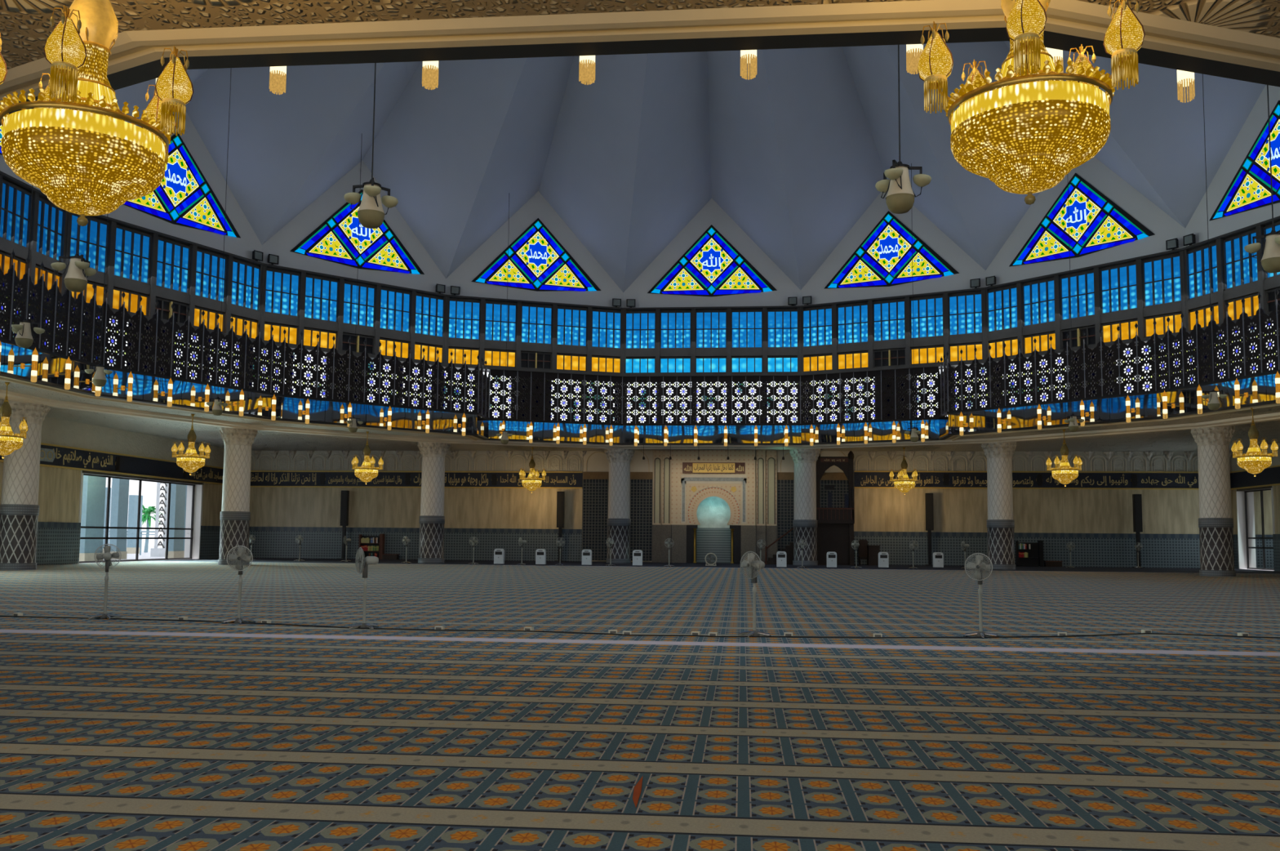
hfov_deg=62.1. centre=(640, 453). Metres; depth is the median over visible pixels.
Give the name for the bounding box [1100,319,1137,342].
window
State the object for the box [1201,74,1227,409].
speaker
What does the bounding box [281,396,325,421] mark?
mirror panel
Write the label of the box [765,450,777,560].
panel
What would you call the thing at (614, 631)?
box
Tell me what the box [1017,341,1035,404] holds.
lattice screen
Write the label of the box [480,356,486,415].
lattice screen
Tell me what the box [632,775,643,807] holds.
tape
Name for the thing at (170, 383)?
wall lamp
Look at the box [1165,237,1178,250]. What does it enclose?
floodlight
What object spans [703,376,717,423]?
lattice screen
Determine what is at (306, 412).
wall lamp
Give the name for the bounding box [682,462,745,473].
plaque
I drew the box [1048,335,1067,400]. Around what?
lattice screen
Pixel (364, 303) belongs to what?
window
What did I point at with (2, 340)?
trim
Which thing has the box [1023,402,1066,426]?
mirror panel
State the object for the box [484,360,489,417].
lattice screen
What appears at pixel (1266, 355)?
lattice screen
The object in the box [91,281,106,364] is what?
lattice screen
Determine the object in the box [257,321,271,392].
lattice screen
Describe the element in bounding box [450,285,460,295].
floodlight
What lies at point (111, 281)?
wall
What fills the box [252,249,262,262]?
floodlight
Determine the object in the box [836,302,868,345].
window
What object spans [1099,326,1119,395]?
lattice screen
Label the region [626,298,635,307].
floodlight
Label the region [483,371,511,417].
window
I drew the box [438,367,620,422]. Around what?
wall
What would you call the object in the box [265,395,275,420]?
wall lamp
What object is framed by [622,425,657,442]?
mirror panel
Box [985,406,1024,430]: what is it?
mirror panel
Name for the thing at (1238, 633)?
box
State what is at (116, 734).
floor
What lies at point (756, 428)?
wall lamp
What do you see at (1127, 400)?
wall lamp
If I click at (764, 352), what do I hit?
wall
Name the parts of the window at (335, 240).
field glass, star glass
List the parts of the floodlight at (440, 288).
glass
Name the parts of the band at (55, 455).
gold rail, gold rail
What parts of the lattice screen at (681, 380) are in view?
post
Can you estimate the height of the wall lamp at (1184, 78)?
1.340 m
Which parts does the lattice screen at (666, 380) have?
post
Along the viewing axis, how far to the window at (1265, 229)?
47.61 m
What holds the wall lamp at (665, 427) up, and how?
attached to the mirror panel at (675, 433)
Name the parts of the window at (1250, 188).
field glass, star glass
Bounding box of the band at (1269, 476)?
[1230,464,1279,489]
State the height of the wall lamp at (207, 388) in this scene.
1.340 m
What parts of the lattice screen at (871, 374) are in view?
post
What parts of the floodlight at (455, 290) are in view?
glass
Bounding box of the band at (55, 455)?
[0,442,223,484]
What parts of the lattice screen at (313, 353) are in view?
post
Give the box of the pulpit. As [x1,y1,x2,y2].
[764,450,854,564]
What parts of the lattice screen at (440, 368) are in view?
post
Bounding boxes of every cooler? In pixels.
[493,548,504,564]
[535,548,546,564]
[581,549,591,565]
[632,549,642,566]
[776,551,786,568]
[826,551,836,568]
[878,551,888,568]
[933,551,943,568]
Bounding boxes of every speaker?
[11,184,44,347]
[50,214,96,292]
[84,213,112,386]
[206,75,231,415]
[337,490,349,559]
[343,62,398,228]
[346,133,363,432]
[496,200,511,444]
[555,491,564,561]
[875,44,931,213]
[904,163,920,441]
[924,493,933,564]
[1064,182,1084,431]
[1132,493,1145,567]
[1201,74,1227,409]
[1244,84,1279,272]
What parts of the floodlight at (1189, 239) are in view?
glass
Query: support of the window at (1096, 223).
in the window surround
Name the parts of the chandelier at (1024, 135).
arm, arm, lamp shade, glass crown, lamp shade, arm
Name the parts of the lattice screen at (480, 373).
post, pierced panel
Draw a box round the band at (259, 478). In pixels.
[250,470,582,488]
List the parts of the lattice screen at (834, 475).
head panel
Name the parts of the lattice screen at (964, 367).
post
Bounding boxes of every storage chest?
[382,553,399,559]
[1043,560,1062,566]
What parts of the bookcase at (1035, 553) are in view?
panel, panel, panel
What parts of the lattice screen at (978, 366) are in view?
post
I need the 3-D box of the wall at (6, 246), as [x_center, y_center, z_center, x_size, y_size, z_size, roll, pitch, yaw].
[-26.062,-9.219,41.321,0.750,4.340,11.368,0,-5,5]
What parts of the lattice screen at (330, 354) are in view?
post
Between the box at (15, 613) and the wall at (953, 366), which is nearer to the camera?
the box at (15, 613)
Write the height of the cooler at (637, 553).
0.920 m
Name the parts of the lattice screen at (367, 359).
post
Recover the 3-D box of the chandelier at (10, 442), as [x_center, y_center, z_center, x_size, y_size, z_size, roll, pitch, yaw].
[-24.558,-1.302,41.150,1.711,2.967,1.780,0,-5,7]
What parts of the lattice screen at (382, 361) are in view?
post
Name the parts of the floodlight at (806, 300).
glass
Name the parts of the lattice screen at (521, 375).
post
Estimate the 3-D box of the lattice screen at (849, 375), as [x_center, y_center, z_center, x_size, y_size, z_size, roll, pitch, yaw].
[12.425,-3.465,64.072,0.838,3.030,0.100,-2,-5,28]
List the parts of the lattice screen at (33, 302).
post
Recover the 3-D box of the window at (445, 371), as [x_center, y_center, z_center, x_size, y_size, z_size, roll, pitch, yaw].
[-11.068,-3.693,64.852,1.882,2.800,0.001,2,-5,-17]
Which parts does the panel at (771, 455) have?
pale panel, arch moulding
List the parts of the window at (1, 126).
field glass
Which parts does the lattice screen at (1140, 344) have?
post, tinted glass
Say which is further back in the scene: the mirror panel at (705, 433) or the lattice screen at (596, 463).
the lattice screen at (596, 463)
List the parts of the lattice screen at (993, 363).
post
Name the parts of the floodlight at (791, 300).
glass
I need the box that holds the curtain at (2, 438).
[0,435,22,442]
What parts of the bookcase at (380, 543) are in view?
panel, panel, panel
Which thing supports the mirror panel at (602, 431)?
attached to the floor
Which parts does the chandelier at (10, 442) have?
stem, lamp shade, lamp shade, glass crown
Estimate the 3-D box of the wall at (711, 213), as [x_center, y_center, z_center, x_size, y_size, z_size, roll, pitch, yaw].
[4.464,-12.640,66.974,11.108,7.040,0.300,0,-5,5]
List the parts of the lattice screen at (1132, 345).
post, tinted glass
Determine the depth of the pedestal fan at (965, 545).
61.04 m
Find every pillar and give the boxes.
[0,398,49,569]
[217,426,257,564]
[417,441,450,563]
[604,448,635,563]
[789,448,820,564]
[981,441,1017,568]
[1191,425,1235,576]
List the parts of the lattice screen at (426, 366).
post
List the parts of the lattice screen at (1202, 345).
post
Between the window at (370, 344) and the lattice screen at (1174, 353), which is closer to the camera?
the lattice screen at (1174, 353)
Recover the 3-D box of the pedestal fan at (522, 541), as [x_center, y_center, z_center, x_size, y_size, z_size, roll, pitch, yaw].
[-6.797,5.553,60.758,0.483,1.597,0.528,0,-5,0]
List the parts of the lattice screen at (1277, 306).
pierced panel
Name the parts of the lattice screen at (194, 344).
post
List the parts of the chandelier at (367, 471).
lamp shade, lamp shade, glass crown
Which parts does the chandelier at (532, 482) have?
lamp shade, lamp shade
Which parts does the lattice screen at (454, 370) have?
post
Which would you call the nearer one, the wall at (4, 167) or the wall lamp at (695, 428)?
the wall at (4, 167)
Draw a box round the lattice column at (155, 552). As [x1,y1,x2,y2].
[150,482,168,556]
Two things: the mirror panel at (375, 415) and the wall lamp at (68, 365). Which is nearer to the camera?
the wall lamp at (68, 365)
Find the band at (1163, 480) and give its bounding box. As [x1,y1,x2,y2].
[853,470,1231,489]
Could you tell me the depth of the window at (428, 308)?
62.95 m
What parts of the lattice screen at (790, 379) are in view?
post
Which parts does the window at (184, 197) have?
field glass, star glass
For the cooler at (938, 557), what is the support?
on the floor
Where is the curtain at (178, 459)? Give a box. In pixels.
[176,457,204,462]
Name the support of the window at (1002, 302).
in the wall at (1139, 313)
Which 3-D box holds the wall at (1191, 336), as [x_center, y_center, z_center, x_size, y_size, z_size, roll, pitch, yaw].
[23.825,-3.443,56.539,1.500,4.400,11.909,4,-6,-39]
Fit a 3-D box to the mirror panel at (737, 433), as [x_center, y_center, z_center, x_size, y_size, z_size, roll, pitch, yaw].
[6.561,-1.195,65.711,2.202,1.180,0.041,0,-5,6]
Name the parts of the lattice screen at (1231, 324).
post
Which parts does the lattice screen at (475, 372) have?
post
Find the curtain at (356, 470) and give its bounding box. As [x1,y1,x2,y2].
[354,469,377,472]
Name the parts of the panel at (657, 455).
pale panel, arch moulding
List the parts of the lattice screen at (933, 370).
post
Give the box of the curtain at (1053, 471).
[1052,470,1078,473]
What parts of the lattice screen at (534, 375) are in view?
post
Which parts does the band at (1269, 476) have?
gold rail, gold rail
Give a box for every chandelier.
[0,0,193,226]
[0,382,28,457]
[171,413,210,475]
[351,431,383,484]
[519,447,546,493]
[888,447,917,494]
[917,0,1145,204]
[1045,429,1082,485]
[1231,407,1278,476]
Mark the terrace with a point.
(144, 555)
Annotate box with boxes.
[13,612,22,615]
[177,616,187,619]
[261,619,271,622]
[434,625,444,629]
[524,626,533,630]
[608,629,617,633]
[622,630,631,634]
[691,631,700,635]
[708,631,718,635]
[783,631,792,635]
[873,632,882,636]
[1057,631,1066,635]
[1141,629,1151,632]
[1237,632,1248,635]
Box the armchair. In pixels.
[857,539,867,564]
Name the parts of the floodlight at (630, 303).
glass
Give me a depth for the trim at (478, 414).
62.50 m
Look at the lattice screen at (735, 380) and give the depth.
65.78 m
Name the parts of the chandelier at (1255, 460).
stem, glass crown, lamp shade, lamp shade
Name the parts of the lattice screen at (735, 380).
post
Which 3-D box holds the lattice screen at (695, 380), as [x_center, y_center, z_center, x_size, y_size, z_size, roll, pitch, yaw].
[3.505,-3.388,66.036,0.854,3.030,0.100,0,-5,5]
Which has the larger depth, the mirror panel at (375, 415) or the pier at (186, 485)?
the pier at (186, 485)
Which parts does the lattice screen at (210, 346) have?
post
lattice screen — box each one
[0,265,13,339]
[8,249,27,341]
[26,254,42,347]
[38,262,56,351]
[52,269,69,355]
[66,290,82,358]
[78,290,94,362]
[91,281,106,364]
[102,288,123,368]
[120,289,140,370]
[137,294,156,373]
[154,297,173,376]
[169,302,188,378]
[186,306,203,381]
[200,310,217,383]
[215,314,231,385]
[229,315,245,387]
[243,320,258,390]
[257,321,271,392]
[270,324,284,394]
[282,328,301,395]
[299,329,317,397]
[315,331,333,399]
[332,336,349,400]
[347,337,364,401]
[363,340,380,403]
[378,341,395,404]
[393,343,409,405]
[408,344,423,407]
[422,347,437,408]
[436,348,451,409]
[450,351,465,411]
[463,352,478,412]
[476,355,482,413]
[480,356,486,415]
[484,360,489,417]
[488,368,503,418]
[502,369,517,419]
[516,370,530,419]
[529,371,544,420]
[543,372,557,421]
[556,373,571,421]
[570,373,584,422]
[582,450,608,559]
[583,374,597,422]
[596,375,610,422]
[609,376,622,423]
[622,376,635,423]
[635,376,649,423]
[648,376,662,423]
[662,376,676,423]
[676,376,690,423]
[689,376,704,423]
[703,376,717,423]
[717,376,731,423]
[731,376,745,423]
[745,375,759,423]
[759,375,773,423]
[773,375,786,423]
[786,375,801,423]
[800,374,813,423]
[813,373,826,422]
[819,450,852,507]
[826,373,839,422]
[840,372,853,422]
[853,371,866,421]
[866,370,880,420]
[880,368,895,419]
[894,368,909,419]
[908,367,924,418]
[923,366,938,417]
[937,360,941,416]
[940,355,943,414]
[943,354,947,413]
[946,351,961,411]
[960,348,975,409]
[973,347,990,408]
[988,342,1004,407]
[1003,340,1020,405]
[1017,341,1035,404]
[1033,338,1051,402]
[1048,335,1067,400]
[1065,333,1084,399]
[1082,328,1102,397]
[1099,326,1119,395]
[1116,325,1137,394]
[1134,323,1155,392]
[1153,318,1168,390]
[1166,316,1183,388]
[1180,312,1197,386]
[1195,309,1213,383]
[1209,305,1228,381]
[1225,301,1244,377]
[1240,295,1261,375]
[1257,293,1278,372]
[1275,288,1279,369]
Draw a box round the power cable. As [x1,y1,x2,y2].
[0,615,1279,638]
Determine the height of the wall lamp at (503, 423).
1.340 m
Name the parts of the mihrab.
arch moulding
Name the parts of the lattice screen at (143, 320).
post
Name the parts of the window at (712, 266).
field glass, star glass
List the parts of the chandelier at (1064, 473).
glass crown, lamp shade, lamp shade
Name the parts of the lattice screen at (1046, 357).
post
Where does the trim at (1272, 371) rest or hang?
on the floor
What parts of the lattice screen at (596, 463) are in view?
head panel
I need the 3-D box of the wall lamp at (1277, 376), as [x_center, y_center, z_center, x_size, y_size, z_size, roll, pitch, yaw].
[26.060,-2.711,43.169,0.603,1.340,0.206,2,-5,-17]
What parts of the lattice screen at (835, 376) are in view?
post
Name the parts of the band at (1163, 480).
gold rail, gold rail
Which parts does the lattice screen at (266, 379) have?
post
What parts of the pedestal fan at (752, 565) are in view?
motor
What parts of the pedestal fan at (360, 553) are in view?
motor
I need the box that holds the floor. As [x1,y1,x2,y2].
[0,557,1279,850]
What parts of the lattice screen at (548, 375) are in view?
post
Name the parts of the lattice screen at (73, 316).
post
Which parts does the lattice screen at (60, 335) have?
post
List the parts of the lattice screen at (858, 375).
post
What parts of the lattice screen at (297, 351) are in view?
post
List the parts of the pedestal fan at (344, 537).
motor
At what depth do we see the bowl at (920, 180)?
17.31 m
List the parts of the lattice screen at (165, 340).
post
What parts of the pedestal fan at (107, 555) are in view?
motor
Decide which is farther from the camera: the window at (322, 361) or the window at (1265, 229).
the window at (322, 361)
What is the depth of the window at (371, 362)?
62.15 m
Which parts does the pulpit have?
handrail, panel, panel, carved panel, panel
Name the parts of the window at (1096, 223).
star glass, field glass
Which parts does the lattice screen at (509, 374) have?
post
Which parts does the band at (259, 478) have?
gold rail, gold rail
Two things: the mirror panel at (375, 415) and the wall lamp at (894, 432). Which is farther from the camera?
the wall lamp at (894, 432)
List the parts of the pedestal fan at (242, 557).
motor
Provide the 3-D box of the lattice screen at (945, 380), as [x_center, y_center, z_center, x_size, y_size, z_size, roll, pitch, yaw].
[17.113,-4.028,59.407,0.150,3.500,1.006,0,-5,3]
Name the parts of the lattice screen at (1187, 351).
post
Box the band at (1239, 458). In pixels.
[1237,456,1271,461]
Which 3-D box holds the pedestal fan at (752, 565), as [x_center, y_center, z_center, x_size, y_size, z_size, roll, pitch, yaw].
[1.909,2.332,17.756,0.427,1.413,0.467,2,-5,-18]
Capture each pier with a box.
[79,475,106,560]
[102,487,111,553]
[109,477,129,559]
[126,494,142,553]
[164,483,186,558]
[182,484,186,557]
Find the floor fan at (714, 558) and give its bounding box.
[705,552,716,565]
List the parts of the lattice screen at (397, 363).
post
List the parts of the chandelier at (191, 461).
lamp shade, lamp shade, glass crown, stem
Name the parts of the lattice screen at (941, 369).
post, pierced panel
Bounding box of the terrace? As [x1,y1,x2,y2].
[84,546,197,563]
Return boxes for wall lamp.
[0,341,1,365]
[21,346,38,382]
[55,356,71,389]
[86,378,100,396]
[121,371,133,401]
[161,377,173,406]
[198,382,209,411]
[233,388,244,416]
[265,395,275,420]
[269,66,286,94]
[302,398,310,423]
[344,402,351,426]
[384,405,391,430]
[422,60,438,89]
[422,409,429,432]
[458,412,466,435]
[501,420,504,433]
[528,421,533,442]
[555,422,559,444]
[578,55,595,84]
[582,422,586,444]
[608,425,613,445]
[634,425,637,445]
[663,424,666,445]
[693,425,697,445]
[724,425,727,445]
[740,49,756,79]
[754,425,757,445]
[784,424,787,445]
[809,424,815,445]
[836,423,841,444]
[864,421,869,444]
[892,421,897,443]
[906,44,923,74]
[920,419,925,441]
[959,410,967,435]
[996,408,1005,432]
[1037,404,1045,429]
[1045,47,1063,72]
[1080,399,1088,426]
[1125,394,1134,422]
[1162,389,1174,418]
[1177,69,1195,102]
[1196,385,1208,413]
[1234,378,1247,408]
[1275,371,1279,403]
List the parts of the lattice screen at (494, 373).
post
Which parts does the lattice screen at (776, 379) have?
post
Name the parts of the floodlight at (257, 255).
glass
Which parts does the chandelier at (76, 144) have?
arm, lamp shade, lamp shade, glass crown, arm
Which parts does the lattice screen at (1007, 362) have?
post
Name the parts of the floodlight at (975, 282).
glass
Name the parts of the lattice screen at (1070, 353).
post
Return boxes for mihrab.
[671,449,755,563]
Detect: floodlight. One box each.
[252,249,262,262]
[267,253,279,265]
[435,283,445,293]
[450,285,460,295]
[612,297,621,306]
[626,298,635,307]
[787,296,797,305]
[802,295,811,305]
[969,278,980,288]
[985,275,995,286]
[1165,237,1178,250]
[1182,233,1195,246]
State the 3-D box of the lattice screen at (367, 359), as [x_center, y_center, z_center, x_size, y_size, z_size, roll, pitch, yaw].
[-14.522,-4.475,57.221,0.953,3.500,0.150,4,-6,-36]
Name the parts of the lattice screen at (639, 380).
post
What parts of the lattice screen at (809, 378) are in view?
post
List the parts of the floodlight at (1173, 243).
glass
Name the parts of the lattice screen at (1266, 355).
post, tinted glass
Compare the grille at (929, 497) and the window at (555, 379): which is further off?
the grille at (929, 497)
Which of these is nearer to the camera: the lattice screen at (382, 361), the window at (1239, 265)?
the window at (1239, 265)
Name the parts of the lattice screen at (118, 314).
post, tinted glass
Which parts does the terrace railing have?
post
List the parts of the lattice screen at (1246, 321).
post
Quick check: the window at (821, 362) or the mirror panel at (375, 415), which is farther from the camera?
the window at (821, 362)
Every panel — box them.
[0,341,4,371]
[3,342,40,379]
[39,351,72,386]
[71,360,101,393]
[101,368,143,399]
[142,374,182,404]
[181,381,217,408]
[217,386,251,413]
[250,391,282,417]
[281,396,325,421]
[324,400,366,424]
[365,404,404,427]
[404,408,441,431]
[441,411,476,433]
[476,414,488,437]
[488,419,515,439]
[515,421,542,439]
[542,422,569,440]
[569,423,595,441]
[595,424,622,442]
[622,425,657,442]
[630,450,653,560]
[652,450,662,562]
[657,425,693,443]
[661,449,671,562]
[693,425,728,443]
[728,425,764,443]
[755,449,765,561]
[764,425,800,443]
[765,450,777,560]
[777,450,794,551]
[801,423,827,442]
[827,422,854,441]
[854,422,882,440]
[882,420,910,439]
[910,418,939,438]
[938,413,948,437]
[948,409,985,433]
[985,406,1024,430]
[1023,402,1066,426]
[1065,397,1110,423]
[1109,393,1157,420]
[1156,387,1191,416]
[1190,381,1226,411]
[1226,374,1266,406]
[1266,372,1279,400]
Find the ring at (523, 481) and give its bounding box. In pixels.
[521,480,541,482]
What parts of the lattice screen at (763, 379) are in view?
post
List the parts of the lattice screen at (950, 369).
post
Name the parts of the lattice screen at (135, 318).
post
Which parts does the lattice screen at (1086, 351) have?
post, tinted glass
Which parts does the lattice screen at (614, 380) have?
post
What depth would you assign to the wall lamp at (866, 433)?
62.92 m
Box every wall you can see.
[0,154,40,190]
[0,170,71,299]
[0,415,224,564]
[43,302,240,384]
[60,209,266,342]
[102,111,262,262]
[246,345,435,427]
[248,450,1234,568]
[257,263,449,367]
[261,160,445,293]
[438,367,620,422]
[442,294,626,376]
[445,191,623,307]
[620,305,803,376]
[620,381,804,443]
[622,198,800,307]
[797,287,988,375]
[800,191,986,305]
[804,364,995,438]
[981,248,1189,362]
[995,336,1205,409]
[1179,215,1279,333]
[1185,84,1279,246]
[1203,318,1273,380]
[1231,442,1279,571]
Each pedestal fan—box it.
[88,543,121,618]
[222,545,255,623]
[248,534,256,559]
[293,534,305,560]
[340,535,351,561]
[348,546,378,629]
[400,535,411,563]
[467,536,479,564]
[516,537,526,564]
[555,537,565,564]
[604,537,616,565]
[663,537,675,566]
[737,551,771,636]
[756,538,765,567]
[796,539,808,568]
[850,539,862,568]
[908,540,918,568]
[960,540,968,568]
[963,552,999,638]
[1066,541,1075,567]
[1133,542,1142,568]
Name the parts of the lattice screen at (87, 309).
post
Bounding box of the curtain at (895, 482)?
[893,480,915,484]
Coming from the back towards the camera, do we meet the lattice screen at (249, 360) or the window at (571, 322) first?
the window at (571, 322)
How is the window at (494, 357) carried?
in the wall at (482, 344)
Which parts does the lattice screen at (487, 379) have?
post, pierced panel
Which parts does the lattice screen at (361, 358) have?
post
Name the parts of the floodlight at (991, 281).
glass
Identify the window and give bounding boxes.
[0,123,3,155]
[0,179,33,249]
[0,251,29,279]
[34,265,61,292]
[36,197,64,262]
[70,213,110,274]
[71,281,106,306]
[93,318,128,365]
[112,287,149,316]
[114,225,152,284]
[123,132,240,237]
[155,237,191,294]
[155,297,189,324]
[173,332,199,377]
[194,306,225,332]
[195,248,227,303]
[208,339,239,385]
[230,315,257,338]
[231,259,260,311]
[252,347,286,391]
[264,322,298,345]
[265,268,300,317]
[289,189,424,274]
[292,352,325,397]
[303,327,337,349]
[304,275,339,323]
[342,281,376,328]
[342,333,374,354]
[367,361,397,403]
[379,337,409,358]
[380,287,411,333]
[402,367,431,407]
[414,342,442,363]
[415,293,444,337]
[443,370,475,411]
[448,298,480,340]
[448,346,479,364]
[471,217,600,291]
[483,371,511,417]
[484,301,517,342]
[484,349,516,367]
[520,304,552,344]
[520,351,551,369]
[551,378,581,420]
[556,306,587,346]
[556,353,586,371]
[585,380,614,422]
[591,309,620,349]
[591,355,620,373]
[626,311,655,349]
[626,357,655,373]
[626,382,656,422]
[647,224,777,296]
[659,311,691,349]
[659,356,691,373]
[663,381,691,422]
[695,309,727,348]
[695,356,726,373]
[696,381,726,422]
[731,310,762,348]
[731,356,762,373]
[732,381,761,422]
[767,309,797,347]
[767,355,797,372]
[767,381,797,422]
[803,306,831,347]
[803,353,832,372]
[809,379,838,421]
[824,210,959,288]
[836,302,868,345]
[836,351,868,369]
[844,377,875,420]
[872,299,905,342]
[872,348,905,367]
[909,295,943,338]
[910,345,943,364]
[916,368,943,417]
[947,292,982,336]
[948,342,982,362]
[955,367,987,409]
[987,285,1017,332]
[988,337,1017,358]
[1001,360,1031,404]
[1008,172,1154,266]
[1021,278,1054,327]
[1022,331,1055,354]
[1037,356,1066,400]
[1058,270,1094,320]
[1060,325,1095,349]
[1098,262,1137,314]
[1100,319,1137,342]
[1115,345,1151,392]
[1142,253,1181,307]
[1143,312,1181,337]
[1159,340,1195,387]
[1186,242,1217,299]
[1189,303,1218,330]
[1209,100,1279,220]
[1216,331,1243,377]
[1222,230,1257,290]
[1224,293,1258,320]
[1248,324,1275,373]
[1262,222,1279,279]
[1264,287,1279,313]
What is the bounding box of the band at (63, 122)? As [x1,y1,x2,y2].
[3,107,164,160]
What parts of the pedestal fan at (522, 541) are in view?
motor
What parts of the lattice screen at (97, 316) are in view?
post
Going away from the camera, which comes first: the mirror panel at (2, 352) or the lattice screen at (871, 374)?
the mirror panel at (2, 352)
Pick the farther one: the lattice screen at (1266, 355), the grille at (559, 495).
the grille at (559, 495)
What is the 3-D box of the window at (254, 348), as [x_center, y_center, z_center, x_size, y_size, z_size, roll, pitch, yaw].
[-20.248,-4.316,57.962,1.882,2.800,0.001,4,-6,-39]
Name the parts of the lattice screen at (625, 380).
post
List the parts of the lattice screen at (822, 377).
post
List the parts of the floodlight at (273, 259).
glass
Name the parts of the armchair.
backrest, seat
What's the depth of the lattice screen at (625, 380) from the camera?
66.44 m
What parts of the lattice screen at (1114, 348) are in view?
post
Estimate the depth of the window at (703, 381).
67.29 m
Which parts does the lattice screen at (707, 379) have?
post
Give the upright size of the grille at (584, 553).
0.180 m
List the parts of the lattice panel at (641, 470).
head panel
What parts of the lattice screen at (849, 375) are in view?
post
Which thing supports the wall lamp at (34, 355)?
attached to the mirror panel at (15, 355)
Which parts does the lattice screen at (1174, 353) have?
post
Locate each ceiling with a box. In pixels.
[0,0,1279,451]
[114,40,1265,292]
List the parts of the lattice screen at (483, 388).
post, pierced panel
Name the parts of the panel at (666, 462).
pale panel, arch moulding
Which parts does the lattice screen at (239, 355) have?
post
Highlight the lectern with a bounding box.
[866,545,879,564]
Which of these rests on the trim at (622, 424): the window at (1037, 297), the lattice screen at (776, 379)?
the lattice screen at (776, 379)
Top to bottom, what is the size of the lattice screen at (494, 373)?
3.030 m
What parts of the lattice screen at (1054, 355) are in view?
post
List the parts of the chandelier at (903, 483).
glass crown, lamp shade, lamp shade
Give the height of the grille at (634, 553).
0.180 m
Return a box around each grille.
[340,491,346,524]
[494,551,502,554]
[537,551,543,555]
[556,493,563,525]
[582,551,590,555]
[633,552,640,555]
[777,554,785,557]
[828,554,835,557]
[926,494,933,528]
[934,555,942,558]
[1134,495,1142,530]
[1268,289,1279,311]
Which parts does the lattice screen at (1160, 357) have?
post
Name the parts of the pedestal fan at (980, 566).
motor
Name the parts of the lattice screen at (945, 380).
post, pierced panel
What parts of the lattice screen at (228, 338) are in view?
post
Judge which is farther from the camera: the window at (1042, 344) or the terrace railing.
the terrace railing
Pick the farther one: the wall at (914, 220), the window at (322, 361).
the wall at (914, 220)
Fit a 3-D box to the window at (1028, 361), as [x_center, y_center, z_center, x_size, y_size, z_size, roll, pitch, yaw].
[21.346,-3.771,60.288,0.001,2.800,1.882,4,-6,-39]
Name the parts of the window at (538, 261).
field glass, star glass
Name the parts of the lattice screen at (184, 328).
post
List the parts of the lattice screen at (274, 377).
post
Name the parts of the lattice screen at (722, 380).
post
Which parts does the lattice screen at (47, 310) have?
post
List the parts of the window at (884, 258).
star glass, field glass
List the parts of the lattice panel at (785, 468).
head panel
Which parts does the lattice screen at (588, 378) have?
post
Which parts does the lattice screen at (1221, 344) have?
post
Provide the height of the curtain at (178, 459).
0.205 m
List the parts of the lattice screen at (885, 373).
post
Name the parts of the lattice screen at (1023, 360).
post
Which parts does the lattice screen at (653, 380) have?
post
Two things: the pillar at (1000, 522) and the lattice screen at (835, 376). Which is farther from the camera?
the lattice screen at (835, 376)
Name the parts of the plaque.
gold panel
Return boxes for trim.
[0,0,1279,440]
[0,26,1279,444]
[0,337,102,365]
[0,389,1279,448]
[104,366,283,396]
[283,394,477,414]
[477,413,489,419]
[489,417,622,425]
[622,423,800,425]
[800,417,937,425]
[937,411,947,418]
[947,391,1155,413]
[1155,369,1279,393]
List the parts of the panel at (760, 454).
pale panel, arch moulding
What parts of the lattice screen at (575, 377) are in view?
post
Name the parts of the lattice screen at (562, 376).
post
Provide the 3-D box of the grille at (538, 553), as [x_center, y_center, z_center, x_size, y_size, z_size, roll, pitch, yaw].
[-5.720,5.670,60.490,0.400,0.180,0.025,0,-5,5]
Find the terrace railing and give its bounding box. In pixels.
[103,530,155,555]
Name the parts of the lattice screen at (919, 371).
post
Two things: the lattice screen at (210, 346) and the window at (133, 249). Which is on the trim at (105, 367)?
the lattice screen at (210, 346)
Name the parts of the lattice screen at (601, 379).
post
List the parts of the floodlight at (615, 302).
glass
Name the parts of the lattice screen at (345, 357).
post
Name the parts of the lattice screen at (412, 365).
post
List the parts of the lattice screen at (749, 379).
post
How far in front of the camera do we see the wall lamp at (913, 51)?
12.81 m
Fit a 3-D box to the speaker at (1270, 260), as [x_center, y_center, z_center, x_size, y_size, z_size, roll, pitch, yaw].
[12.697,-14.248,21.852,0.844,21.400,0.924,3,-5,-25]
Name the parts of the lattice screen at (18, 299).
post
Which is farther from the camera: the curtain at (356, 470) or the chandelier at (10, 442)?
the curtain at (356, 470)
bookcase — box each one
[358,533,384,559]
[1015,540,1043,566]
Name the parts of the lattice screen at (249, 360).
post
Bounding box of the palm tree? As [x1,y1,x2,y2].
[142,504,164,552]
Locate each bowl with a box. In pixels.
[11,324,23,330]
[14,337,33,347]
[33,327,44,333]
[50,262,66,271]
[64,277,87,292]
[74,261,89,269]
[84,266,96,275]
[84,368,93,373]
[92,378,106,386]
[103,369,112,374]
[206,401,213,405]
[212,409,222,415]
[221,402,227,406]
[343,191,360,204]
[348,426,357,432]
[357,208,384,228]
[363,185,381,196]
[381,195,398,208]
[500,439,508,444]
[875,179,889,192]
[884,168,902,179]
[885,192,914,213]
[910,436,918,441]
[912,173,931,186]
[1068,426,1078,431]
[1201,394,1209,399]
[1207,403,1220,409]
[1218,394,1227,398]
[1244,242,1261,253]
[1261,256,1279,272]
[1274,236,1279,244]
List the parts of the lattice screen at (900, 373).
post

